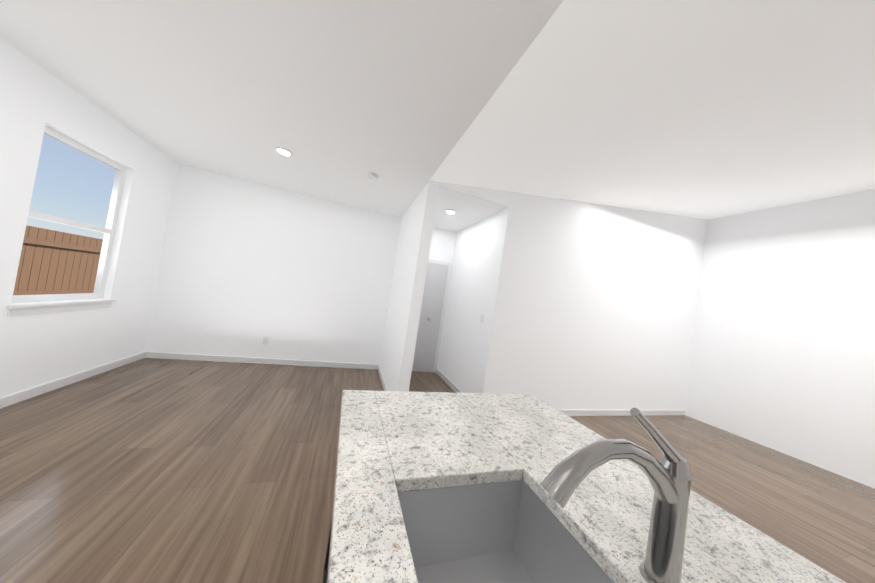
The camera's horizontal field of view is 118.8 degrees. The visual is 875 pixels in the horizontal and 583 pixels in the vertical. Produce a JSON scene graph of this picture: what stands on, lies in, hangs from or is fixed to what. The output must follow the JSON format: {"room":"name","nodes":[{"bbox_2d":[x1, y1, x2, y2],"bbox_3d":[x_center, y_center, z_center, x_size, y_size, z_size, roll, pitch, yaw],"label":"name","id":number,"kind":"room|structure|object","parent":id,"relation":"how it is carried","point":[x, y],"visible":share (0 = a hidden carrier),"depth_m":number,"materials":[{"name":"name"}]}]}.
{"room":"kitchen","nodes":[
{"label":"kitchen","id":0,"kind":"room"},
{"bbox_2d":[0,37,178,397],"bbox_3d":[-2.459,-0.354,-0.715,0.130,2.740,9.340,9,-2,-19],"label":"wall","id":1,"kind":"structure","parent":0,"point":[36,350],"depth_m":2.45,"materials":[{"name":"paint"}]},
{"bbox_2d":[6,126,126,315],"bbox_3d":[-3.482,-0.606,2.502,0.145,1.589,0.960,9,-2,-19],"label":"window","id":2,"kind":"structure","parent":1,"relation":"in","point":[108,230],"depth_m":2.61,"materials":[{"name":"white plastic"}]},
{"bbox_2d":[0,351,145,408],"bbox_3d":[-3.503,0.906,2.006,0.013,0.084,3.310,9,-2,-19],"label":"baseboard","id":3,"kind":"structure","parent":1,"relation":"attached to","point":[5,401],"depth_m":2.55,"materials":[{"name":"white wood"}]},
{"bbox_2d":[146,164,456,371],"bbox_3d":[0.136,-0.322,5.015,8.383,3.740,0.130,9,-2,-19],"label":"wall","id":4,"kind":"structure","parent":0,"point":[246,267],"depth_m":4.03,"materials":[{"name":"paint"}]},
{"bbox_2d":[146,352,377,369],"bbox_3d":[-2.524,1.106,4.079,3.162,0.084,0.013,9,-2,-19],"label":"baseboard","id":5,"kind":"structure","parent":4,"relation":"attached to","point":[160,355],"depth_m":3.98,"materials":[{"name":"white wood"}]},
{"bbox_2d":[263,337,268,344],"bbox_3d":[-2.671,0.763,4.026,0.070,0.120,0.005,9,-2,-19],"label":"electrical outlet","id":6,"kind":"object","parent":4,"relation":"attached to","point":[265,340],"visible":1,"depth_m":4.02,"materials":[{"name":"white plastic"}]},
{"bbox_2d":[412,259,451,372],"bbox_3d":[-0.308,0.434,4.774,0.935,2.099,0.075,9,-2,-19],"label":"hall door","id":7,"kind":"structure","parent":4,"relation":"in","point":[430,326],"depth_m":4.87,"materials":[{"name":"white wood"}]},
{"bbox_2d":[379,180,439,390],"bbox_3d":[-0.512,0.055,3.817,0.130,2.740,1.745,9,-2,-19],"label":"wall","id":8,"kind":"structure","parent":0,"point":[406,295],"depth_m":3.20,"materials":[{"name":"paint"}]},
{"bbox_2d":[377,365,387,390],"bbox_3d":[-0.757,1.359,3.736,0.031,0.084,1.718,9,-2,-19],"label":"baseboard","id":9,"kind":"structure","parent":8,"relation":"attached to","point":[378,368],"depth_m":3.95,"materials":[{"name":"white wood"}]},
{"bbox_2d":[0,0,874,232],"bbox_3d":[1.768,-1.536,0.767,8.983,0.973,9.510,9,-2,-19],"label":"ceiling","id":10,"kind":"structure","parent":0,"point":[339,100],"depth_m":1.79,"materials":[{"name":"paint"}]},
{"bbox_2d":[275,147,292,156],"bbox_3d":[-1.675,-1.521,2.824,0.170,0.013,0.170,9,-2,-19],"label":"recessed light","id":11,"kind":"object","parent":10,"relation":"in","point":[283,151],"visible":0.94,"depth_m":2.81,"materials":[{"name":"white plastic"}]},
{"bbox_2d":[367,172,377,179],"bbox_3d":[-0.770,-1.370,3.078,0.130,0.034,0.130,9,-2,-19],"label":"smoke detector","id":12,"kind":"object","parent":10,"relation":"attached to","point":[372,175],"visible":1,"depth_m":3.05,"materials":[{"name":"white plastic"}]},
{"bbox_2d":[445,210,455,213],"bbox_3d":[0.195,-1.186,3.860,0.170,0.013,0.170,9,-2,-19],"label":"recessed light","id":13,"kind":"object","parent":10,"relation":"in","point":[450,211],"visible":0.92,"depth_m":3.85,"materials":[{"name":"white plastic"}]},
{"bbox_2d":[0,358,874,582],"bbox_3d":[0.032,1.456,0.252,11.683,0.060,9.510,9,-2,-19],"label":"floor","id":14,"kind":"structure","parent":0,"point":[150,470],"depth_m":1.91,"materials":[{"name":"brown wood"}]},
{"bbox_2d":[322,478,621,582],"bbox_3d":[0.392,1.034,0.090,0.956,0.872,2.632,9,-2,-19],"label":"kitchen island","id":15,"kind":"object","parent":14,"relation":"on","point":[439,487],"depth_m":0.74,"materials":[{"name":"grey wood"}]},
{"bbox_2d":[326,390,525,582],"bbox_3d":[0.238,0.579,0.028,0.557,0.098,2.692,9,-2,-19],"label":"island countertop","id":16,"kind":"structure","parent":15,"relation":"on","point":[388,441],"depth_m":0.76,"materials":[{"name":"white stone"}]},
{"bbox_2d":[454,393,845,582],"bbox_3d":[0.752,0.630,0.202,0.530,0.038,2.692,9,-2,-19],"label":"island countertop","id":17,"kind":"structure","parent":15,"relation":"on","point":[592,483],"depth_m":0.67,"materials":[{"name":"white stone"}]},
{"bbox_2d":[437,182,707,409],"bbox_3d":[2.235,0.045,3.887,5.059,3.568,0.130,9,-2,-19],"label":"wall","id":18,"kind":"structure","parent":0,"point":[578,305],"depth_m":3.70,"materials":[{"name":"paint"}]},
{"bbox_2d":[436,369,462,392],"bbox_3d":[0.251,1.518,4.119,0.013,0.084,1.720,9,-2,-19],"label":"baseboard","id":19,"kind":"structure","parent":18,"relation":"attached to","point":[453,387],"depth_m":4.30,"materials":[{"name":"white wood"}]},
{"bbox_2d":[559,410,685,415],"bbox_3d":[2.450,1.838,3.925,4.103,0.084,0.015,9,-2,-19],"label":"baseboard","id":20,"kind":"structure","parent":18,"relation":"attached to","point":[568,412],"depth_m":4.02,"materials":[{"name":"white wood"}]},
{"bbox_2d":[685,189,874,488],"bbox_3d":[5.832,0.321,1.322,0.130,3.940,7.295,9,-2,-19],"label":"wall","id":21,"kind":"structure","parent":0,"point":[783,354],"depth_m":3.60,"materials":[{"name":"paint"}]},
{"label":"outside","id":22,"kind":"structure","parent":0,"visible":0},
{"bbox_3d":[-18.570,-1.109,-0.096,29.860,0.050,35.000,9,-2,-19],"label":"ground","id":23,"kind":"structure","parent":22,"visible":0},
{"bbox_2d":[13,225,102,294],"bbox_3d":[-9.117,-0.407,9.161,0.060,1.820,22.500,9,-2,-19],"label":"fence","id":24,"kind":"object","parent":23,"relation":"on","point":[54,262],"visible":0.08,"depth_m":5.28,"materials":[{"name":"brown wood"}]}
]}

